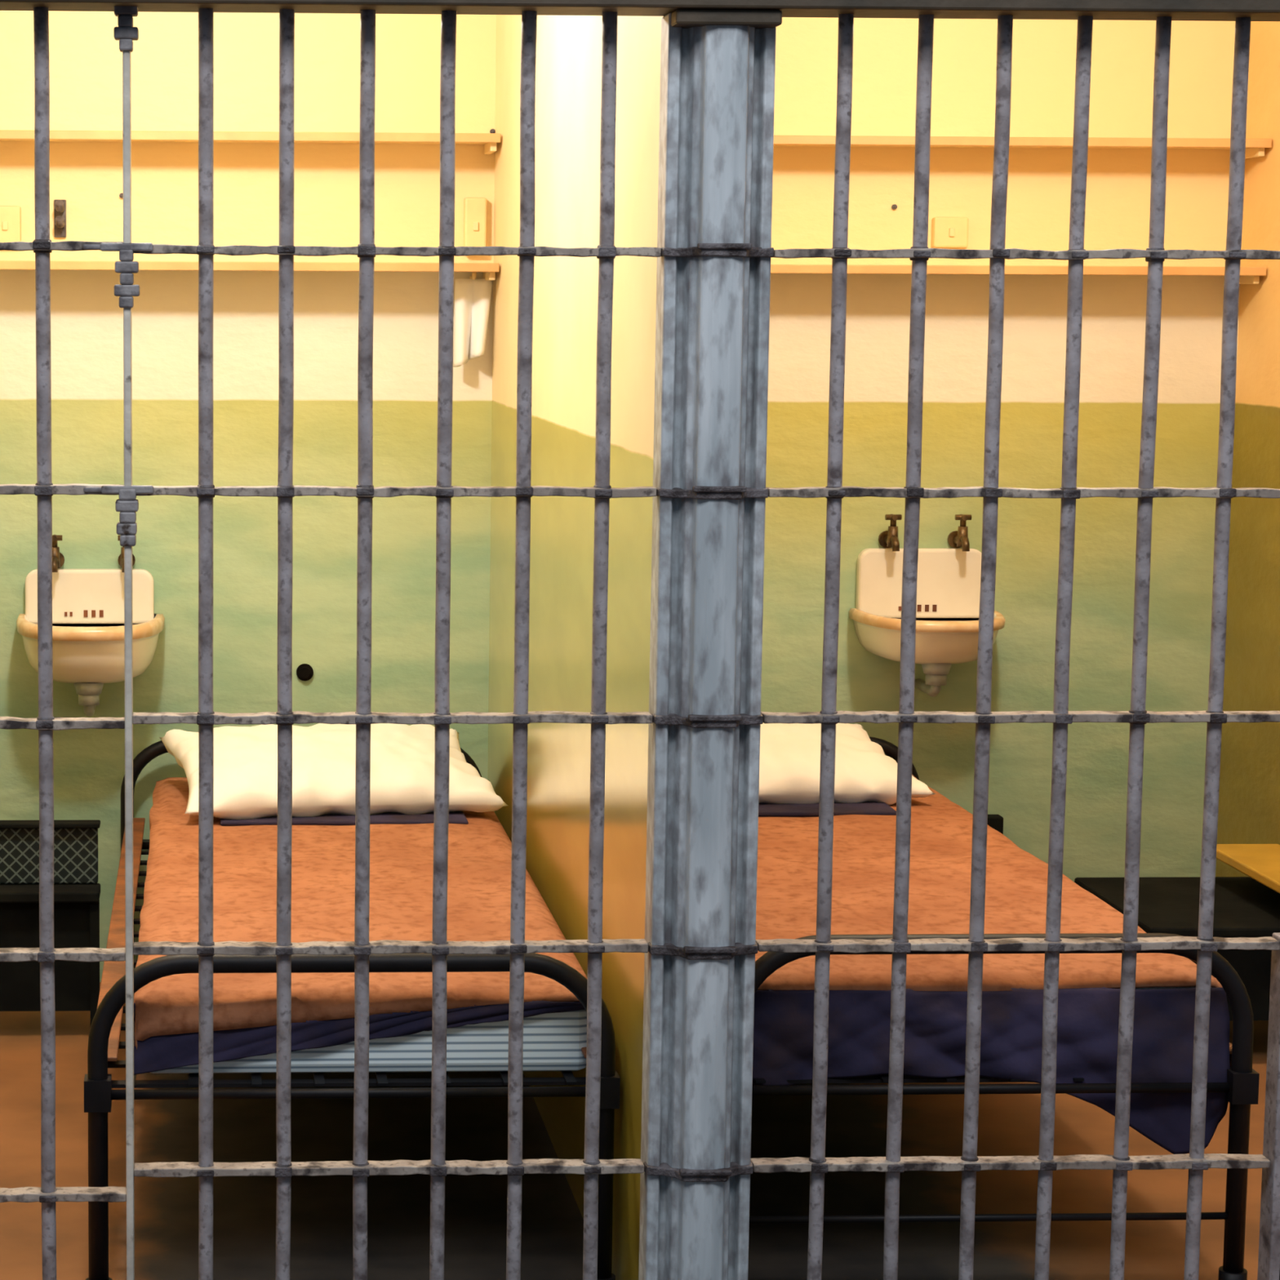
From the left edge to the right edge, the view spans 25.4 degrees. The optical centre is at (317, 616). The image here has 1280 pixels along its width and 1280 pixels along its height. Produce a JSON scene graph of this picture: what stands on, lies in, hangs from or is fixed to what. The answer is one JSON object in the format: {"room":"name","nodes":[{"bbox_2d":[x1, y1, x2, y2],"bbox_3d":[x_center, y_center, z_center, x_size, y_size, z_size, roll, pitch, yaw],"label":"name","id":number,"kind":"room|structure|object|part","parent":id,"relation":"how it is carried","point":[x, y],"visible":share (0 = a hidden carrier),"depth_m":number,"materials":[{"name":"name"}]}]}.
{"room":"prison interior","nodes":[
{"label":"prison interior","id":0,"kind":"room"},
{"bbox_2d":[487,14,663,1279],"bbox_3d":[0.523,-0.224,5.324,0.150,2.450,2.380,0,6,-2],"label":"wall","id":1,"kind":"structure","parent":0,"point":[568,61],"depth_m":4.97,"materials":[{"name":"yellow paint"}]},
{"bbox_2d":[0,10,1249,982],"bbox_3d":[0.738,-0.365,6.575,4.400,2.450,0.120,0,6,-2],"label":"wall","id":2,"kind":"structure","parent":0,"point":[86,58],"depth_m":6.50,"materials":[{"name":"paint"}]},
{"bbox_2d":[0,205,21,242],"bbox_3d":[-0.710,-0.888,6.380,0.070,0.090,0.036,0,6,-2],"label":"switch box","id":3,"kind":"object","parent":2,"relation":"attached to","point":[10,215],"visible":0.85,"depth_m":6.37,"materials":[{"name":"beige paint"}]},
{"bbox_2d":[53,200,66,237],"bbox_3d":[-0.586,-0.903,6.367,0.027,0.085,0.067,0,6,-2],"label":"electrical outlet","id":4,"kind":"object","parent":2,"relation":"attached to","point":[60,206],"visible":1,"depth_m":6.39,"materials":[{"name":"metal"}]},
{"bbox_2d":[16,534,164,716],"bbox_3d":[-0.519,0.026,6.362,0.340,0.408,0.292,0,6,-2],"label":"sink","id":5,"kind":"object","parent":2,"relation":"attached to","point":[88,604],"depth_m":6.40,"materials":[{"name":"ceramic"}]},
{"bbox_2d":[25,568,154,623],"bbox_3d":[-0.527,-0.048,6.483,0.296,0.125,0.035,0,6,-2],"label":"backsplash","id":6,"kind":"structure","parent":5,"relation":"on","point":[75,591],"depth_m":6.47,"materials":[{"name":"ceramic"}]},
{"bbox_2d":[16,613,164,683],"bbox_3d":[-0.519,0.081,6.366,0.340,0.144,0.288,0,6,-2],"label":"basin","id":7,"kind":"object","parent":5,"relation":"in","point":[87,648],"depth_m":6.28,"materials":[{"name":"ceramic"}]},
{"bbox_2d":[0,260,498,280],"bbox_3d":[-0.360,-0.782,6.336,1.525,0.038,0.175,0,6,-2],"label":"wall shelf","id":8,"kind":"object","parent":2,"relation":"attached to","point":[488,269],"depth_m":6.26,"materials":[{"name":"wood"}]},
{"bbox_2d":[453,271,492,367],"bbox_3d":[0.346,-0.680,6.414,0.077,0.218,0.077,-4,8,-36],"label":"hanging towel","id":9,"kind":"object","parent":8,"relation":"hanging from","point":[472,295],"visible":1,"depth_m":6.40,"materials":[{"name":"fabric"}]},
{"bbox_2d":[0,129,500,154],"bbox_3d":[-0.359,-1.066,6.303,1.525,0.038,0.175,0,6,-2],"label":"wall shelf","id":10,"kind":"object","parent":2,"relation":"attached to","point":[490,140],"depth_m":6.23,"materials":[{"name":"wood"}]},
{"bbox_2d":[296,663,313,680],"bbox_3d":[-0.030,0.130,6.532,0.040,0.040,0.016,0,6,-2],"label":"plug","id":11,"kind":"object","parent":2,"relation":"attached to","point":[304,672],"visible":1,"depth_m":6.53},
{"bbox_2d":[463,197,486,246],"bbox_3d":[0.359,-0.893,6.422,0.050,0.130,0.036,0,6,-2],"label":"switch box","id":12,"kind":"object","parent":2,"relation":"attached to","point":[474,208],"visible":0.79,"depth_m":6.41,"materials":[{"name":"beige paint"}]},
{"bbox_2d":[891,204,897,209],"bbox_3d":[1.327,-0.944,6.466,0.012,0.012,0.012,0,6,-2],"label":"screw","id":13,"kind":"object","parent":2,"relation":"attached to","point":[894,206],"visible":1,"depth_m":6.46,"materials":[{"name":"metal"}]},
{"bbox_2d":[848,514,1005,697],"bbox_3d":[1.417,-0.021,6.434,0.340,0.414,0.292,0,6,-2],"label":"sink","id":14,"kind":"object","parent":2,"relation":"attached to","point":[948,581],"depth_m":6.53,"materials":[{"name":"ceramic"}]},
{"bbox_2d":[855,547,981,617],"bbox_3d":[1.406,-0.079,6.556,0.296,0.162,0.035,0,6,-2],"label":"backsplash","id":15,"kind":"structure","parent":14,"relation":"on","point":[948,579],"depth_m":6.54,"materials":[{"name":"ceramic"}]},
{"bbox_2d":[848,608,1005,663],"bbox_3d":[1.416,0.052,6.440,0.340,0.113,0.288,0,6,-2],"label":"basin","id":16,"kind":"object","parent":14,"relation":"in","point":[943,635],"depth_m":6.37,"materials":[{"name":"ceramic"}]},
{"bbox_2d":[931,217,968,248],"bbox_3d":[1.455,-0.885,6.466,0.080,0.070,0.036,0,6,-2],"label":"switch box","id":17,"kind":"object","parent":2,"relation":"attached to","point":[946,232],"visible":1,"depth_m":6.45,"materials":[{"name":"beige paint"}]},
{"bbox_2d":[987,814,1003,834],"bbox_3d":[1.587,0.504,6.627,0.050,0.070,0.040,0,6,-2],"label":"junction box","id":18,"kind":"object","parent":2,"relation":"attached to","point":[994,821],"visible":0.29,"depth_m":6.61,"materials":[{"name":"black metal"}]},
{"bbox_2d":[770,264,1266,284],"bbox_3d":[1.351,-0.781,6.404,1.580,0.038,0.175,0,6,-2],"label":"wall shelf","id":19,"kind":"object","parent":2,"relation":"attached to","point":[1248,275],"depth_m":6.33,"materials":[{"name":"wood"}]},
{"bbox_2d":[773,135,1271,159],"bbox_3d":[1.352,-1.066,6.372,1.580,0.038,0.175,0,6,-2],"label":"wall shelf","id":20,"kind":"object","parent":2,"relation":"attached to","point":[1255,148],"depth_m":6.30,"materials":[{"name":"wood"}]},
{"bbox_2d":[0,982,1268,1279],"bbox_3d":[0.920,1.435,2.028,8.000,0.100,9.530,0,6,-2],"label":"floor","id":21,"kind":"structure","parent":0,"point":[245,1130],"depth_m":5.08,"materials":[{"name":"paint"}]},
{"bbox_2d":[33,6,56,1279],"bbox_3d":[-0.396,0.136,4.079,0.023,2.006,0.023,0,6,-2],"label":"upright","id":22,"kind":"object","parent":21,"relation":"on","point":[41,14],"visible":1,"depth_m":4.06,"materials":[{"name":"paint"}]},
{"bbox_2d":[0,240,126,1202],"bbox_3d":[-0.597,0.164,4.073,0.632,1.409,0.034,0,6,-2],"label":"crossbar","id":23,"kind":"object","parent":22,"relation":"attached to","point":[110,1193],"visible":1,"depth_m":4.10,"materials":[{"name":"paint"}]},
{"bbox_2d":[32,239,57,1202],"bbox_3d":[-0.396,0.163,4.079,0.026,1.410,0.033,0,6,-2],"label":"weld collars","id":24,"kind":"object","parent":23,"relation":"attached to","point":[42,489],"visible":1,"depth_m":4.06,"materials":[{"name":"metal"}]},
{"bbox_2d":[0,819,100,1026],"bbox_3d":[-0.689,0.681,6.099,0.430,0.466,0.112,0,6,-2],"label":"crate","id":25,"kind":"object","parent":21,"relation":"on","point":[77,891],"visible":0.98,"depth_m":6.09,"materials":[{"name":"black metal"}]},
{"bbox_3d":[-0.692,0.519,6.115,0.425,0.125,0.020,0,6,-2],"label":"lattice panel","id":26,"kind":"part","parent":25,"relation":"part of","materials":[{"name":"black metal"}]},
{"bbox_3d":[-0.688,0.599,6.084,0.430,0.023,0.100,0,6,-2],"label":"seat plate","id":27,"kind":"part","parent":25,"relation":"part of","materials":[{"name":"black metal"}]},
{"bbox_3d":[-0.689,0.451,6.106,0.430,0.011,0.047,0,6,-2],"label":"frame","id":28,"kind":"part","parent":25,"relation":"part of","materials":[{"name":"black metal"}]},
{"bbox_3d":[-0.483,0.764,6.081,0.020,0.306,0.020,0,6,-2],"label":"leg","id":29,"kind":"part","parent":25,"relation":"part of","materials":[{"name":"black metal"}]},
{"bbox_2d":[122,50,134,1279],"bbox_3d":[-0.275,0.137,4.083,0.011,2.006,0.042,0,6,-2],"label":"vertical rod","id":30,"kind":"object","parent":21,"relation":"on","point":[126,74],"visible":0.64,"depth_m":4.07,"materials":[{"name":"paint"}]},
{"bbox_2d":[82,6,153,546],"bbox_3d":[-0.285,-0.483,4.001,0.100,0.766,0.031,0,6,-2],"label":"coupling","id":31,"kind":"object","parent":30,"relation":"attached to","point":[127,504],"visible":0.99,"depth_m":3.99,"materials":[{"name":"paint"}]},
{"bbox_2d":[84,740,620,1279],"bbox_3d":[0.009,0.691,5.488,0.851,0.590,2.144,0,6,-2],"label":"bed","id":32,"kind":"object","parent":21,"relation":"on","point":[166,987],"visible":0.71,"depth_m":4.51,"materials":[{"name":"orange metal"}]},
{"bbox_2d":[159,723,507,819],"bbox_3d":[0.023,0.336,6.143,0.690,0.166,0.504,-1,7,-9],"label":"pillow","id":33,"kind":"object","parent":32,"relation":"on","point":[402,756],"visible":0.75,"depth_m":5.99,"materials":[{"name":"fabric"}]},
{"bbox_2d":[133,1000,585,1075],"bbox_3d":[0.074,0.670,4.480,0.740,0.116,0.017,0,6,-2],"label":"blanket","id":34,"kind":"object","parent":32,"relation":"on","point":[166,1033],"depth_m":4.48,"materials":[{"name":"fabric"}]},
{"bbox_2d":[133,777,586,1049],"bbox_3d":[0.034,0.543,5.478,0.749,0.136,2.029,0,6,-2],"label":"blanket","id":35,"kind":"object","parent":32,"relation":"on","point":[166,1009],"depth_m":4.97,"materials":[{"name":"fabric"}]},
{"bbox_3d":[0.038,0.560,5.489,0.723,0.125,2.010,0,6,-2],"label":"mattress","id":36,"kind":"part","parent":32,"relation":"part of","materials":[{"name":"blue fabric"}]},
{"bbox_2d":[132,8,661,1279],"bbox_3d":[0.109,0.137,4.097,0.758,2.006,0.036,0,6,-2],"label":"bars","id":37,"kind":"object","parent":21,"relation":"in","point":[515,1166],"visible":1,"depth_m":4.08,"materials":[{"name":"paint"}]},
{"bbox_2d":[638,12,776,1279],"bbox_3d":[0.569,0.137,4.114,0.155,2.005,0.108,0,6,-2],"label":"pillar","id":38,"kind":"structure","parent":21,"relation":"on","point":[716,136],"depth_m":4.07,"materials":[{"name":"grey metal"}]},
{"bbox_2d":[0,0,1279,21],"bbox_3d":[0.742,-1.079,3.974,5.000,0.444,0.125,0,6,-2],"label":"rail","id":39,"kind":"object","parent":38,"relation":"on","point":[1108,10],"visible":1,"depth_m":3.95,"materials":[{"name":"metal"}]},
{"bbox_2d":[643,243,773,1182],"bbox_3d":[0.571,0.148,4.086,0.162,1.371,0.066,0,6,-2],"label":"straps","id":40,"kind":"object","parent":38,"relation":"attached to","point":[736,250],"visible":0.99,"depth_m":4.06,"materials":[{"name":"metal"}]},
{"bbox_2d":[671,8,782,29],"bbox_3d":[0.576,-0.845,3.973,0.150,0.022,0.066,0,6,-2],"label":"plate","id":41,"kind":"object","parent":38,"relation":"attached to","point":[682,18],"visible":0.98,"depth_m":3.94,"materials":[{"name":"paint"}]},
{"bbox_2d":[749,737,1259,1279],"bbox_3d":[1.023,0.684,5.527,0.869,0.604,2.144,0,6,-2],"label":"bed","id":42,"kind":"object","parent":21,"relation":"on","point":[864,842],"visible":0.62,"depth_m":4.51,"materials":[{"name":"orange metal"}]},
{"bbox_2d":[758,723,935,805],"bbox_3d":[0.949,0.322,6.198,0.690,0.162,0.474,-1,7,-8],"label":"pillow","id":43,"kind":"object","parent":42,"relation":"on","point":[789,764],"visible":0.34,"depth_m":6.04,"materials":[{"name":"fabric"}]},
{"bbox_2d":[755,773,1222,991],"bbox_3d":[1.019,0.514,5.516,0.810,0.116,2.025,0,6,-2],"label":"blanket","id":44,"kind":"object","parent":42,"relation":"on","point":[864,842],"depth_m":5.07,"materials":[{"name":"fabric"}]},
{"bbox_2d":[752,986,1230,1154],"bbox_3d":[1.060,0.730,4.512,0.803,0.270,0.047,0,6,-1],"label":"blanket","id":45,"kind":"object","parent":42,"relation":"on","point":[860,1017],"depth_m":4.50,"materials":[{"name":"fabric"}]},
{"bbox_3d":[1.023,0.551,5.527,0.785,0.143,2.010,0,6,-2],"label":"mattress","id":46,"kind":"part","parent":42,"relation":"part of","materials":[{"name":"blue fabric"}]},
{"bbox_2d":[751,13,1279,1279],"bbox_3d":[1.041,0.137,4.134,0.780,2.006,0.036,0,6,-2],"label":"bars","id":47,"kind":"object","parent":21,"relation":"in","point":[1196,1161],"visible":1,"depth_m":4.12,"materials":[{"name":"paint"}]},
{"bbox_2d":[1074,876,1279,1020],"bbox_3d":[1.937,0.770,6.117,0.439,0.308,0.520,0,6,-2],"label":"table","id":48,"kind":"object","parent":21,"relation":"on","point":[1244,907],"visible":0.45,"depth_m":6.00,"materials":[{"name":"black wood"}]},
{"bbox_3d":[1.938,0.629,6.101,0.439,0.023,0.520,0,6,-2],"label":"seat plate","id":49,"kind":"part","parent":48,"relation":"part of","materials":[{"name":"black metal"}]},
{"bbox_2d":[1257,933,1279,1279],"bbox_3d":[1.482,0.805,4.235,0.100,0.660,0.050,0,6,-2],"label":"vertical post","id":50,"kind":"object","parent":21,"relation":"on","point":[1268,1257],"visible":1,"depth_m":4.22,"materials":[{"name":"metal"}]},
{"bbox_2d":[1215,21,1279,876],"bbox_3d":[2.262,-0.224,5.393,0.150,2.450,2.380,0,6,-2],"label":"wall","id":51,"kind":"structure","parent":0,"point":[1249,811],"depth_m":6.41,"materials":[{"name":"paint"}]},
{"bbox_2d":[1216,844,1279,893],"bbox_3d":[2.080,0.587,5.976,0.164,0.089,0.630,0,6,-2],"label":"table","id":52,"kind":"object","parent":51,"relation":"attached to","point":[1260,862],"depth_m":6.11,"materials":[{"name":"yellow wood"}]}
]}

